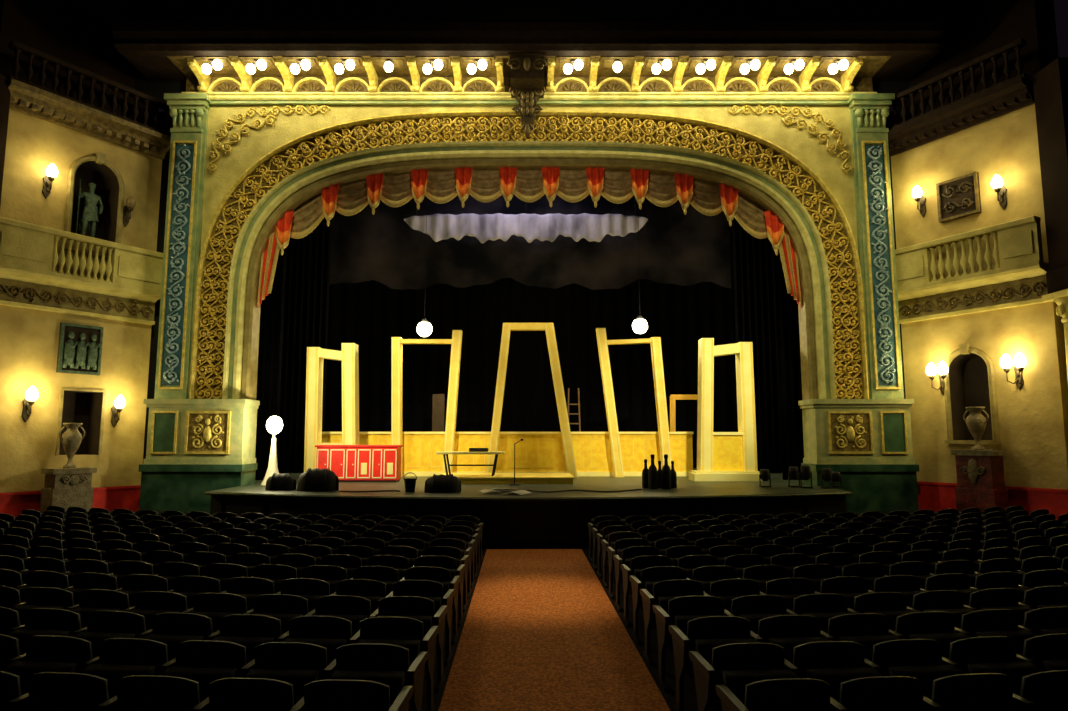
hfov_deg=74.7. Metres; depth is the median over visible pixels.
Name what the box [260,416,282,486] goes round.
light
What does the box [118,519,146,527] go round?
seat
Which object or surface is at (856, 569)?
seat
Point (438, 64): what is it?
lamp
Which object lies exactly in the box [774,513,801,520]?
seat
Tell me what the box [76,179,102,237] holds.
statue
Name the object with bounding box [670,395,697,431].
door frame
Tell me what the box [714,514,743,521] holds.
seat
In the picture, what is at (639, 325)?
pendant lamp
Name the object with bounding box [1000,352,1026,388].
wall sconce
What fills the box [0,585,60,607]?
seat
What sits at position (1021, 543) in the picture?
seat
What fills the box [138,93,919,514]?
arch
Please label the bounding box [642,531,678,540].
seat
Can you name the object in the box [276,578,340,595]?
seat
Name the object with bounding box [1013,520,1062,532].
seat
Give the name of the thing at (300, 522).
seat
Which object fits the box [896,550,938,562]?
seat
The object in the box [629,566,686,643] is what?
seat
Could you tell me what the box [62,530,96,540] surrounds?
seat
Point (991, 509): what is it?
seat
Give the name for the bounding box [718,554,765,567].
seat
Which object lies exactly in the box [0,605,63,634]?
seat
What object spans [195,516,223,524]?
seat
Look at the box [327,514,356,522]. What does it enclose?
seat
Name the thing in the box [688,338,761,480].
frame
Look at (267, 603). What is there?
seat
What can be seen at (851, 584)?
seat
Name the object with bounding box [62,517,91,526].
seat
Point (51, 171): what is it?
wall sconce
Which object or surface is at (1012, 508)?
seat
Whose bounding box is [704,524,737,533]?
seat
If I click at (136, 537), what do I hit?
seat
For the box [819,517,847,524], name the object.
seat
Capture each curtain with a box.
[255,248,285,479]
[257,167,801,308]
[278,217,331,472]
[325,278,735,467]
[729,217,781,472]
[773,249,803,479]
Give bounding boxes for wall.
[0,0,158,127]
[0,108,161,492]
[133,0,1058,460]
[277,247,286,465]
[322,432,692,475]
[891,103,1067,488]
[896,0,1052,124]
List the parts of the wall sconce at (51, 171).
lamp shade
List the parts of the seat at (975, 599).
seat, armrest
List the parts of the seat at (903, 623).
seat, armrest, backrest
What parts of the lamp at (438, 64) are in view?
bulb, bulb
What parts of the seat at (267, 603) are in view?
armrest, seat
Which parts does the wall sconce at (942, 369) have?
lamp shade, lamp shade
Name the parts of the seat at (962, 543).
seat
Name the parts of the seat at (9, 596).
seat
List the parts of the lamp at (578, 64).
bulb, bulb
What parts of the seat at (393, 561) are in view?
seat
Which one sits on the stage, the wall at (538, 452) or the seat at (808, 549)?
the wall at (538, 452)
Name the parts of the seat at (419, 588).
seat, armrest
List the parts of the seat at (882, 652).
seat, armrest, backrest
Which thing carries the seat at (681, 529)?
on the floor
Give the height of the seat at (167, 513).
0.790 m
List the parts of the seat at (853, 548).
seat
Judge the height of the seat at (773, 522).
0.790 m
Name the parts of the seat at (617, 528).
armrest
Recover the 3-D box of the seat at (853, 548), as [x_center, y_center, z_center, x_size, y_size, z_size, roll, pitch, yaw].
[3.986,2.791,9.059,0.532,0.790,0.570,1,-7,-9]
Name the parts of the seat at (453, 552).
seat, armrest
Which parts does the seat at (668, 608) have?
armrest, seat, backrest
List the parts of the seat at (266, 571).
seat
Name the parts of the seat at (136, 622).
armrest, seat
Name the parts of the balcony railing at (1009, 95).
rail, rail, moulding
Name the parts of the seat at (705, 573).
seat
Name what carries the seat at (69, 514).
on the floor
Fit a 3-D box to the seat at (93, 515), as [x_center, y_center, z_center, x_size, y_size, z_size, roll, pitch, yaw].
[-7.684,3.209,12.618,0.532,0.790,0.570,-2,-7,17]
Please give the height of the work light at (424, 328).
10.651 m
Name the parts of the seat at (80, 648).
armrest, backrest, seat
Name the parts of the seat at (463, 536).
armrest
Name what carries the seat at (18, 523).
on the floor
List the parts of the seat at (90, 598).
armrest, seat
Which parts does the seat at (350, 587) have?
seat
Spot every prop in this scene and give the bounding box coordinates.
[642,459,647,487]
[648,454,657,488]
[657,461,661,487]
[662,454,670,488]
[671,461,676,487]
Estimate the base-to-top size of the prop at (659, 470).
0.620 m
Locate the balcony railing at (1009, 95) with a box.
[886,38,1034,156]
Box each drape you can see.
[257,229,276,307]
[782,235,801,308]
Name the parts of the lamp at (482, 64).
bulb, bulb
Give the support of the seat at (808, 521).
on the floor
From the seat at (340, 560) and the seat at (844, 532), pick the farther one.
the seat at (844, 532)
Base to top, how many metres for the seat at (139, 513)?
0.790 m
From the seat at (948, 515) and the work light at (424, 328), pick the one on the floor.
the seat at (948, 515)
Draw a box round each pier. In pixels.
[0,74,10,205]
[1032,58,1067,293]
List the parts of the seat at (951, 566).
seat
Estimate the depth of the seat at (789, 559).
8.04 m
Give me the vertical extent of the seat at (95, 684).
0.790 m
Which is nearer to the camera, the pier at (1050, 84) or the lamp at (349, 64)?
the pier at (1050, 84)
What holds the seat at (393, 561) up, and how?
on the floor
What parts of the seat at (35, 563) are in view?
seat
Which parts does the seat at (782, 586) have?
seat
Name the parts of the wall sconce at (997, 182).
lamp shade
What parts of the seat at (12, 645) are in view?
seat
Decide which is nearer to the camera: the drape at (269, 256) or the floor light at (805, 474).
the floor light at (805, 474)
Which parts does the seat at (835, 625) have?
armrest, seat, backrest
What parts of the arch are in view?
panel frame, panel frame, teal panel, panel frame, moulding, frame, bead moulding, panel frame, teal panel, panel frame, panel frame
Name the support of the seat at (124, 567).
on the floor
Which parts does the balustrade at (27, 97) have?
rail, rail, moulding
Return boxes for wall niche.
[55,388,105,455]
[64,152,124,258]
[944,343,1001,443]
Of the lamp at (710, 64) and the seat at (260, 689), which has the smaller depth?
the seat at (260, 689)
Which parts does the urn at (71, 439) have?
handle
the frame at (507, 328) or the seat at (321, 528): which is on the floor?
the seat at (321, 528)
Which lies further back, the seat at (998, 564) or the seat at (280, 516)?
the seat at (280, 516)
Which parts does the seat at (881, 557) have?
seat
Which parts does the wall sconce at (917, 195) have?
lamp shade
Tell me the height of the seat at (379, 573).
0.790 m
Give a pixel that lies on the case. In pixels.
(470, 449)
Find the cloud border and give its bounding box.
[404,204,647,242]
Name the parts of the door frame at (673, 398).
post trim, post, post trim, rail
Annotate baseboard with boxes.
[0,485,140,518]
[917,481,1067,519]
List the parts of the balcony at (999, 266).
parapet panel, handrail, panel, moulding, parapet panel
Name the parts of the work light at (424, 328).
globe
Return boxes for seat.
[0,513,39,521]
[0,520,35,528]
[0,527,34,538]
[0,528,32,536]
[0,544,29,558]
[0,555,29,570]
[0,569,29,587]
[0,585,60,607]
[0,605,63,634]
[0,629,68,670]
[0,660,76,710]
[1,535,32,547]
[4,664,155,710]
[5,520,37,533]
[5,632,134,672]
[7,607,120,635]
[10,587,108,608]
[11,515,40,526]
[14,570,76,588]
[15,509,43,519]
[17,557,70,572]
[22,546,67,559]
[26,537,65,548]
[29,529,64,539]
[32,522,64,532]
[35,516,65,527]
[39,510,66,520]
[41,506,67,515]
[61,538,100,549]
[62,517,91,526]
[62,523,93,532]
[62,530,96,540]
[62,547,105,560]
[63,511,90,520]
[63,559,113,573]
[63,572,126,589]
[64,507,89,515]
[65,589,143,610]
[70,609,179,637]
[80,634,203,675]
[88,508,112,515]
[90,513,114,520]
[91,518,118,526]
[93,524,122,533]
[95,531,128,541]
[96,666,236,710]
[98,539,136,550]
[103,549,146,561]
[108,560,160,574]
[112,509,135,516]
[115,514,140,521]
[115,574,176,591]
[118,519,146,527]
[122,591,201,612]
[123,525,153,534]
[129,532,162,542]
[136,510,160,516]
[136,541,173,551]
[137,611,240,639]
[141,514,167,522]
[145,550,187,562]
[147,520,175,528]
[154,526,185,535]
[156,562,206,576]
[158,636,273,677]
[161,510,185,517]
[163,533,197,543]
[166,576,230,592]
[168,515,195,523]
[174,542,212,553]
[176,521,205,529]
[181,593,264,613]
[186,511,212,518]
[186,527,218,536]
[187,552,231,564]
[191,669,319,710]
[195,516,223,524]
[198,534,234,544]
[204,563,254,577]
[206,522,237,530]
[206,613,302,641]
[213,512,239,519]
[213,543,253,554]
[219,528,252,537]
[221,577,286,593]
[224,517,253,524]
[230,553,275,565]
[234,535,271,545]
[237,523,269,531]
[239,638,346,679]
[240,513,268,520]
[243,594,322,615]
[252,564,304,578]
[253,529,287,538]
[253,544,294,555]
[254,518,283,525]
[268,513,296,520]
[270,523,302,532]
[272,536,309,546]
[275,554,321,566]
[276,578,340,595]
[276,614,366,644]
[284,518,315,526]
[288,530,323,539]
[289,670,412,710]
[294,545,335,556]
[297,514,326,521]
[302,565,355,580]
[303,524,336,532]
[305,595,383,617]
[310,537,348,547]
[315,519,346,527]
[320,554,367,567]
[322,639,427,710]
[324,530,360,540]
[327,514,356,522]
[331,579,396,597]
[336,524,370,533]
[336,545,378,557]
[347,519,379,527]
[348,615,438,710]
[349,537,388,548]
[351,566,405,581]
[357,515,387,522]
[361,531,397,540]
[367,555,415,568]
[369,596,447,691]
[371,525,405,533]
[379,546,422,557]
[380,520,412,528]
[385,580,454,665]
[388,515,418,522]
[389,538,429,548]
[398,531,435,541]
[400,566,460,643]
[406,525,440,534]
[411,555,465,626]
[413,520,445,528]
[419,515,449,523]
[422,546,469,611]
[430,538,472,598]
[436,531,475,587]
[441,525,478,577]
[446,520,481,569]
[450,516,483,561]
[588,516,620,561]
[591,520,626,569]
[596,525,633,577]
[601,531,641,587]
[606,538,650,598]
[613,546,660,611]
[620,555,672,625]
[621,515,652,523]
[627,520,659,528]
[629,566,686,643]
[634,525,668,534]
[640,579,703,665]
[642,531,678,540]
[650,538,690,548]
[653,515,683,522]
[653,596,724,691]
[660,520,692,528]
[661,546,703,557]
[668,615,750,710]
[669,525,703,533]
[672,555,719,567]
[679,531,715,540]
[683,566,737,580]
[684,515,713,522]
[689,638,784,710]
[691,537,730,548]
[693,519,725,527]
[699,579,759,596]
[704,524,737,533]
[704,545,746,556]
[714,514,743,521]
[715,669,830,710]
[716,530,752,539]
[716,595,786,616]
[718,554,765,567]
[726,519,756,527]
[730,537,769,547]
[736,565,787,579]
[738,524,771,532]
[739,614,820,642]
[744,514,773,521]
[747,544,788,556]
[753,529,788,539]
[755,578,814,594]
[757,518,787,526]
[765,553,810,566]
[768,637,864,677]
[769,536,807,546]
[772,523,804,531]
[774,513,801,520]
[778,593,847,614]
[786,564,836,578]
[788,517,818,525]
[788,529,822,538]
[788,543,828,555]
[802,513,830,519]
[802,612,889,640]
[805,522,836,531]
[806,667,923,710]
[807,535,844,545]
[810,552,854,565]
[811,576,868,593]
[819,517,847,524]
[823,528,856,537]
[829,542,868,553]
[831,512,857,519]
[835,563,884,576]
[836,592,907,613]
[837,522,867,530]
[839,635,942,675]
[844,534,880,544]
[848,516,876,523]
[853,551,897,563]
[857,527,889,536]
[858,511,883,518]
[862,575,920,592]
[864,610,955,638]
[868,521,897,529]
[869,541,907,552]
[877,515,904,522]
[880,533,915,543]
[882,561,930,576]
[884,510,909,517]
[888,665,1013,710]
[890,526,921,535]
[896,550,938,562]
[898,520,926,527]
[898,590,964,611]
[904,514,930,521]
[907,540,944,551]
[909,633,1017,673]
[910,509,934,516]
[915,532,948,542]
[916,573,970,590]
[922,525,952,533]
[924,608,1018,636]
[927,519,954,526]
[929,560,975,574]
[931,513,956,520]
[934,509,957,515]
[935,588,1019,610]
[938,548,977,561]
[944,539,979,550]
[949,531,981,541]
[952,524,981,533]
[955,518,981,526]
[957,512,981,521]
[958,508,980,516]
[966,571,1018,589]
[967,661,1067,710]
[973,558,1017,573]
[976,630,1067,671]
[977,547,1015,560]
[980,537,1014,549]
[981,507,1002,515]
[981,511,1004,520]
[981,523,1009,533]
[981,530,1012,540]
[982,517,1007,526]
[982,606,1067,635]
[985,586,1067,608]
[1002,506,1022,515]
[1005,510,1027,519]
[1007,509,1048,521]
[1007,515,1031,525]
[1010,521,1036,532]
[1012,528,1041,540]
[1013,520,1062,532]
[1014,536,1046,548]
[1014,569,1064,588]
[1015,545,1052,559]
[1015,556,1058,572]
[1027,557,1067,570]
[1030,569,1067,584]
[1032,513,1067,526]
[1032,514,1055,526]
[1033,585,1067,587]
[1037,604,1067,607]
[1040,628,1067,634]
[1041,527,1067,539]
[1047,535,1067,548]
[1052,544,1067,558]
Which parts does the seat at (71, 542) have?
seat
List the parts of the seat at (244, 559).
seat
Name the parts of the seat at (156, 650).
armrest, backrest, seat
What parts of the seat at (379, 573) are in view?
seat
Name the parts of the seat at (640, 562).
armrest, seat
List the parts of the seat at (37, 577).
seat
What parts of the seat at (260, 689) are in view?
armrest, backrest, seat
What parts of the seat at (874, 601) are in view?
armrest, seat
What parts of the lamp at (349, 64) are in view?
bulb, bulb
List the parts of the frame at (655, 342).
post trim, post, post trim, rail, post trim, post, post trim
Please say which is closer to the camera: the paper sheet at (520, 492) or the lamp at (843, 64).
the paper sheet at (520, 492)
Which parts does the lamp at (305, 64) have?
bulb, bulb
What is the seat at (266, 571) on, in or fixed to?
on the floor
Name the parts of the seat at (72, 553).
seat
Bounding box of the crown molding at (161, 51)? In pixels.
[112,22,945,99]
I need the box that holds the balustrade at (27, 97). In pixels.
[6,40,170,159]
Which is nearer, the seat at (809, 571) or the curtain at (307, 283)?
the seat at (809, 571)
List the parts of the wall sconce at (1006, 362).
lamp shade, arm, lamp shade, arm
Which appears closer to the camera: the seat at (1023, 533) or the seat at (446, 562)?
the seat at (446, 562)
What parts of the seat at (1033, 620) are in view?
seat, armrest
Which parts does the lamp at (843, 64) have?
bulb, bulb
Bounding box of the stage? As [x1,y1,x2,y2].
[205,468,851,546]
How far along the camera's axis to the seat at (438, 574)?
7.23 m
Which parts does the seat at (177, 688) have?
armrest, backrest, seat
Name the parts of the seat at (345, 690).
armrest, backrest, seat, armrest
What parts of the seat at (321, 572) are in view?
seat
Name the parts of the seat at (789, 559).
seat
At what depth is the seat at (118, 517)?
12.25 m
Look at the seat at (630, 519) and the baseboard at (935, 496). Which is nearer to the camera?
the seat at (630, 519)
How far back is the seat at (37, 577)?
6.99 m
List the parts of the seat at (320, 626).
armrest, backrest, seat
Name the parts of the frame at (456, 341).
post trim, post, post trim, rail, post trim, post, post trim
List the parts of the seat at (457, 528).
armrest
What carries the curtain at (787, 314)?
hanging from the ceiling
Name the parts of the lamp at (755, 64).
bulb, bulb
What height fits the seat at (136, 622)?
0.790 m
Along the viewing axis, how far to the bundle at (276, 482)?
15.52 m
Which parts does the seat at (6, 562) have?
seat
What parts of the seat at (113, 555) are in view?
seat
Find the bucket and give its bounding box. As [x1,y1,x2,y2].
[404,472,416,491]
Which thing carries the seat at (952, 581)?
on the floor
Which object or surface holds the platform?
on the stage
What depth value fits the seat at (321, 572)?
7.29 m
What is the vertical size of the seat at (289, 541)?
0.790 m
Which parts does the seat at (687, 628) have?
armrest, seat, backrest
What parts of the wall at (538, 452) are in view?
panel moulding, panel moulding, cap rail, panel moulding, skirting, panel moulding, panel moulding, panel moulding, panel moulding, panel moulding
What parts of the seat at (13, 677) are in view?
backrest, seat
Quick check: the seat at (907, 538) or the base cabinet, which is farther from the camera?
the base cabinet
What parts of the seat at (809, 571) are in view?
seat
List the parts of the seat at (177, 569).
seat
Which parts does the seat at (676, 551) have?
seat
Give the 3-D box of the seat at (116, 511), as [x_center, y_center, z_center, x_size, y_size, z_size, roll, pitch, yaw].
[-7.697,3.289,13.297,0.532,0.790,0.570,-2,-7,17]
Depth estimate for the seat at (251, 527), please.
10.95 m
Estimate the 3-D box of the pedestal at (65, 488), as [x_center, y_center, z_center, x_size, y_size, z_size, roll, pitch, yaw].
[-10.614,3.279,15.915,0.608,1.421,0.900,-4,-8,33]
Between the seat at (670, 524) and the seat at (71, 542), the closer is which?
the seat at (71, 542)
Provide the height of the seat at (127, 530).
0.790 m
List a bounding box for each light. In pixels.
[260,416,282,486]
[417,212,431,336]
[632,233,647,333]
[759,469,771,486]
[788,466,799,486]
[800,465,812,487]
[820,468,833,488]
[829,472,842,486]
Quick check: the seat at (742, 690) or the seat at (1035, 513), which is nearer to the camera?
the seat at (742, 690)
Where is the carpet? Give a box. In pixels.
[438,549,670,710]
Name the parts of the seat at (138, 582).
seat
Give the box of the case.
[469,448,488,451]
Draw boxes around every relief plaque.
[56,322,103,374]
[936,171,980,222]
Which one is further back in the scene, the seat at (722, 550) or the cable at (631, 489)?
the cable at (631, 489)
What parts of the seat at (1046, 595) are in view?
seat, armrest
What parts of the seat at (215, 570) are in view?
seat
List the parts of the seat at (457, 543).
armrest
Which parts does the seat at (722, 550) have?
seat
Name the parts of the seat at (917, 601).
seat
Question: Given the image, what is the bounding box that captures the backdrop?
[330,194,730,289]
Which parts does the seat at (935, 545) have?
seat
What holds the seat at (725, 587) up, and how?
on the floor
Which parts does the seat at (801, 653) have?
armrest, seat, backrest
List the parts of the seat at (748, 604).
armrest, seat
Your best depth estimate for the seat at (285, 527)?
10.86 m
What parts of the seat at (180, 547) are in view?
seat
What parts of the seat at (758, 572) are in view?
seat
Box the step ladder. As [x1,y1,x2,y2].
[567,388,580,431]
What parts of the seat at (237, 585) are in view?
seat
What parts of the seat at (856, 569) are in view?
seat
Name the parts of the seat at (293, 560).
seat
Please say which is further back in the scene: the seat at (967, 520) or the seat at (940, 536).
the seat at (967, 520)
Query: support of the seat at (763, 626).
on the floor
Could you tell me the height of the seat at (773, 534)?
0.790 m
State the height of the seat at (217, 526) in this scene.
0.790 m
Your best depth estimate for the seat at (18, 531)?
10.36 m
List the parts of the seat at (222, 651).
armrest, backrest, seat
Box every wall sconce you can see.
[22,386,38,421]
[42,164,57,198]
[111,395,125,426]
[123,195,135,226]
[912,185,925,216]
[926,361,947,394]
[991,174,1007,209]
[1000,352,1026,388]
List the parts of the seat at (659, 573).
armrest, seat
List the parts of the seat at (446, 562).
seat, armrest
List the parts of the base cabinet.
door, door, door, pale panel, door, door, pale panel, door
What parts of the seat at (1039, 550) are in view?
seat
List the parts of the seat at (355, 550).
seat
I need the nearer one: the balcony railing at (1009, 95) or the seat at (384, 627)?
the seat at (384, 627)
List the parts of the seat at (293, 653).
armrest, backrest, seat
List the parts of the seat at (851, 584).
seat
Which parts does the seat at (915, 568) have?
seat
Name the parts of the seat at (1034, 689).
seat, armrest, backrest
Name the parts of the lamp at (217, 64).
bulb, bulb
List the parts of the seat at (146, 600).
armrest, seat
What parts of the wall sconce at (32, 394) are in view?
arm, lamp shade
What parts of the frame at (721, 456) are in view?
post trim, post, post trim, rail, panel moulding, panel, post trim, post, post trim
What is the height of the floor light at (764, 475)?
0.420 m
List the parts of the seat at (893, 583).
seat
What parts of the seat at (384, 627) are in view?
armrest, seat, armrest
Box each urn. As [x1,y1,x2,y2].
[59,423,84,467]
[963,407,988,449]
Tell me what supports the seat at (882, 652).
on the floor
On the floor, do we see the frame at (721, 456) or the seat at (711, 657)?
the seat at (711, 657)
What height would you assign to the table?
0.623 m
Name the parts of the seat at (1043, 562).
seat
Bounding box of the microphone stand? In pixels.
[508,439,522,485]
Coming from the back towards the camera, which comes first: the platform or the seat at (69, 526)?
the platform
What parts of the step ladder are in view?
rail, rail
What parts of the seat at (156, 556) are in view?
seat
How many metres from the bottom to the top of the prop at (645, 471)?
0.660 m
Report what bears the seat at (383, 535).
on the floor
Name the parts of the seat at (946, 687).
seat, armrest, backrest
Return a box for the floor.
[408,546,713,710]
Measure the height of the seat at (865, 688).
0.790 m
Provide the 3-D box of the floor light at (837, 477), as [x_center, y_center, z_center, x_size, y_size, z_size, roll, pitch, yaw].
[7.149,2.933,16.571,0.260,0.360,0.220,0,-7,0]
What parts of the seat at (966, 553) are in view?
seat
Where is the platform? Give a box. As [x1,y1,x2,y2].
[442,473,573,483]
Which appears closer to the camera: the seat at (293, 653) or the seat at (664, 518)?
the seat at (293, 653)
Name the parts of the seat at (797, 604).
armrest, seat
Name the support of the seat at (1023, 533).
on the floor
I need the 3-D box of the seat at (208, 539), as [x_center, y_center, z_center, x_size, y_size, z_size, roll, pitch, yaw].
[-4.406,2.878,9.804,0.532,0.790,0.570,-1,-7,10]
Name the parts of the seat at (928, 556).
seat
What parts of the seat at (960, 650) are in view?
seat, armrest, backrest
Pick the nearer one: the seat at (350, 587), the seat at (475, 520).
the seat at (350, 587)
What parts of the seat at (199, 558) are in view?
seat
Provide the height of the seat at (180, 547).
0.790 m
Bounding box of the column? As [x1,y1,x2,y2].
[1042,289,1067,379]
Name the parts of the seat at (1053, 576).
seat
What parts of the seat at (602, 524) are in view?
armrest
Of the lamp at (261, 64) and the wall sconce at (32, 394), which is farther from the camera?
the lamp at (261, 64)
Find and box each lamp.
[202,59,221,73]
[246,59,265,73]
[290,59,309,73]
[335,59,353,73]
[384,59,392,71]
[423,59,442,73]
[467,59,486,73]
[564,59,582,73]
[613,59,621,71]
[652,59,670,73]
[696,59,715,73]
[740,59,759,73]
[784,59,803,73]
[828,59,847,73]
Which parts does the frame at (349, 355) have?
post trim, post, post trim, rail, rail, post trim, post, post trim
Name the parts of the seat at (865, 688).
armrest, seat, backrest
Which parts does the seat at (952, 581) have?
seat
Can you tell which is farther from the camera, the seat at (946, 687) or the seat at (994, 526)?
the seat at (994, 526)
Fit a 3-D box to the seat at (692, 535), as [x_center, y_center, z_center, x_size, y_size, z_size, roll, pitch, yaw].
[2.339,2.925,10.203,0.532,0.790,0.570,1,-7,-5]
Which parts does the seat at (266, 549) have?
seat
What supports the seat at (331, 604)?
on the floor
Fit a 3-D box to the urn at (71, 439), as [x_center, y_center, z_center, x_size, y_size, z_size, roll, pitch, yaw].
[-10.617,2.064,16.059,0.409,1.025,0.396,2,-7,-13]
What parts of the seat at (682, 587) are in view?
armrest, seat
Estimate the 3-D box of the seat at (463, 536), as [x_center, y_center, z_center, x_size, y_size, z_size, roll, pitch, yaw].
[-1.152,2.916,10.120,0.588,0.790,0.570,0,-7,3]
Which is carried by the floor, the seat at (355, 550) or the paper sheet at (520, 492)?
the seat at (355, 550)
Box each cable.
[339,490,399,491]
[501,489,641,492]
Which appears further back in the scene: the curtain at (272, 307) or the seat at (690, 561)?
the curtain at (272, 307)
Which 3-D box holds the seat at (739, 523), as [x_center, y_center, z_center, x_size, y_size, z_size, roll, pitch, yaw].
[3.393,3.098,11.674,0.532,0.790,0.570,1,-7,-8]
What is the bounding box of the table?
[436,451,504,475]
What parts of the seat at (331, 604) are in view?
armrest, seat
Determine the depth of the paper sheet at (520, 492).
14.42 m
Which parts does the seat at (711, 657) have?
armrest, seat, backrest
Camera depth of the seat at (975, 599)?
6.17 m
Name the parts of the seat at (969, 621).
seat, armrest, backrest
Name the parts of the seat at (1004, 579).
seat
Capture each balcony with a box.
[0,217,162,324]
[895,215,1051,323]
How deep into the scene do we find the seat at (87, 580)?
6.89 m
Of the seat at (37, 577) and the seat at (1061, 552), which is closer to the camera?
the seat at (37, 577)
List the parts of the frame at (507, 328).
post trim, post, post trim, rail, post trim, post, post trim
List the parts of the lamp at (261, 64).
bulb, bulb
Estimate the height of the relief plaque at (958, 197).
0.978 m
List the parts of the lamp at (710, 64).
bulb, bulb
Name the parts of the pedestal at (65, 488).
carved panel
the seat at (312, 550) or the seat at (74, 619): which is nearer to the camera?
the seat at (74, 619)
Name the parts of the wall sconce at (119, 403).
lamp shade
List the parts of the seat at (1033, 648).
seat, armrest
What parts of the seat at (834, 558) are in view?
seat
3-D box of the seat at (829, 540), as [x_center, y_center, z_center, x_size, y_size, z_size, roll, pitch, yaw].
[3.973,2.870,9.732,0.532,0.790,0.570,1,-7,-9]
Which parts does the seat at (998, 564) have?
seat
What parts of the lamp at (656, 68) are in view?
bulb, bulb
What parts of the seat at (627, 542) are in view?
armrest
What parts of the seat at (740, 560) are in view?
seat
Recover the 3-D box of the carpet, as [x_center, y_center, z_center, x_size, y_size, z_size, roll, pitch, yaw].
[0.137,2.881,6.507,1.800,0.015,13.600,0,-7,-1]
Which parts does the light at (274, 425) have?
bulb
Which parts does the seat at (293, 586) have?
seat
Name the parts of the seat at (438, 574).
seat, armrest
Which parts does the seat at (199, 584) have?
seat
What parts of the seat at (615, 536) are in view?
armrest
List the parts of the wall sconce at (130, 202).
lamp shade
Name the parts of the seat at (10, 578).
seat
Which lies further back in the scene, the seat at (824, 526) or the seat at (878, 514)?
the seat at (878, 514)
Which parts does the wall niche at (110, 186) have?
sill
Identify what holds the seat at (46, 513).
on the floor
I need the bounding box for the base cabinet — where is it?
[315,445,403,481]
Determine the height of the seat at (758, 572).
0.790 m
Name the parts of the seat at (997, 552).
seat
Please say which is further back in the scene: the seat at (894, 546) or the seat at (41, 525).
the seat at (41, 525)
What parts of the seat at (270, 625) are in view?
armrest, backrest, seat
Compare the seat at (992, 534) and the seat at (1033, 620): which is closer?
the seat at (1033, 620)
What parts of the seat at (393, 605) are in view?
armrest, seat, armrest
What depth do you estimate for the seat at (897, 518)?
11.98 m
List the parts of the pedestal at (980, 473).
carved panel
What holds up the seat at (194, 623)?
on the floor
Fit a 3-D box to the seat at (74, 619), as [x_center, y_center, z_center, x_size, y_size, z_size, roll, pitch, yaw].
[-3.786,2.391,5.652,0.532,0.790,0.570,-1,-7,8]
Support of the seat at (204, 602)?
on the floor
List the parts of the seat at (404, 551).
seat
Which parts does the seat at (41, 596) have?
armrest, seat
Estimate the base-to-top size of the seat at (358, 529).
0.790 m
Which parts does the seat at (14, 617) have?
seat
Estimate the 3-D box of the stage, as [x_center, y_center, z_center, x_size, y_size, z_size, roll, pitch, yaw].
[-0.120,4.089,20.793,17.200,0.950,14.545,0,-7,0]
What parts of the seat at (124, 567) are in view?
seat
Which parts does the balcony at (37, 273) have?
parapet panel, moulding, panel, handrail, parapet panel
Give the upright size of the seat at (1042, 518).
0.790 m
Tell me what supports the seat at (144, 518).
on the floor
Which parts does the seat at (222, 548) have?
seat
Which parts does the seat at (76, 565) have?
seat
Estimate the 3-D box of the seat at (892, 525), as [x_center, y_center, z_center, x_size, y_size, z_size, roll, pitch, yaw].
[5.566,3.064,11.385,0.532,0.790,0.570,1,-7,-13]
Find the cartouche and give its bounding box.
[507,53,546,137]
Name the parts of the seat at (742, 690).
armrest, seat, backrest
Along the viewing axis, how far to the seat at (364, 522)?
11.39 m
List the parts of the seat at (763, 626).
armrest, seat, backrest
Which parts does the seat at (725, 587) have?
seat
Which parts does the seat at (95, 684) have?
armrest, backrest, seat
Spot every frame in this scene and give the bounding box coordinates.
[304,343,358,471]
[391,330,461,476]
[487,323,577,477]
[596,328,671,476]
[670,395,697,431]
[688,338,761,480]
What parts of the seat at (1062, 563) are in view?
seat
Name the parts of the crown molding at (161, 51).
moulding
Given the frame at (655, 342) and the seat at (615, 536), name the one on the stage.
the frame at (655, 342)
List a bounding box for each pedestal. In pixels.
[40,467,96,513]
[951,450,1008,511]
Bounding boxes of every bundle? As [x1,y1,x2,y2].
[265,473,295,490]
[297,468,338,491]
[424,474,460,492]
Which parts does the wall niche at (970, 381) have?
sill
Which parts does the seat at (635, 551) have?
armrest, seat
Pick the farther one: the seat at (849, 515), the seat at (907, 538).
the seat at (849, 515)
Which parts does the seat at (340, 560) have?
seat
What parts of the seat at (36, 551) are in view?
seat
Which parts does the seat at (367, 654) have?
armrest, backrest, seat, armrest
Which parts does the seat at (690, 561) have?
seat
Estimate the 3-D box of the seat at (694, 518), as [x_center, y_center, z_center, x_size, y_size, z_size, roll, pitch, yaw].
[2.840,3.169,12.280,0.532,0.790,0.570,1,-7,-6]
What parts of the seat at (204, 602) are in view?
armrest, seat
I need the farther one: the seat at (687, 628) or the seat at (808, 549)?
the seat at (808, 549)
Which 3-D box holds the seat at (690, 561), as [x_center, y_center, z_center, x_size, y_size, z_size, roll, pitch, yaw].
[1.839,2.683,8.135,0.532,0.790,0.570,0,-7,-4]
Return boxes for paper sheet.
[477,489,500,493]
[491,488,517,490]
[504,490,530,494]
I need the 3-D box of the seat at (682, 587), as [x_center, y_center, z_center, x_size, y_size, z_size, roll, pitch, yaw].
[1.326,2.520,6.752,0.532,0.790,0.570,0,-7,-3]
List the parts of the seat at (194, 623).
armrest, backrest, seat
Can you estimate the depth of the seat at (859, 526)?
11.07 m
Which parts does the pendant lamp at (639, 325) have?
globe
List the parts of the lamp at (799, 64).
bulb, bulb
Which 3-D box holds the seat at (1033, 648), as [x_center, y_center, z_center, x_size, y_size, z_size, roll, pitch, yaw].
[3.525,2.307,4.938,0.532,0.790,0.570,1,-7,-8]
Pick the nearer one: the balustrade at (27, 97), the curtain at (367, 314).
the balustrade at (27, 97)
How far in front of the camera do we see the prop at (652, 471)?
15.96 m
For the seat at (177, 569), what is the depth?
7.48 m
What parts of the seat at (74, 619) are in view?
armrest, backrest, seat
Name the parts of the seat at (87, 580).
seat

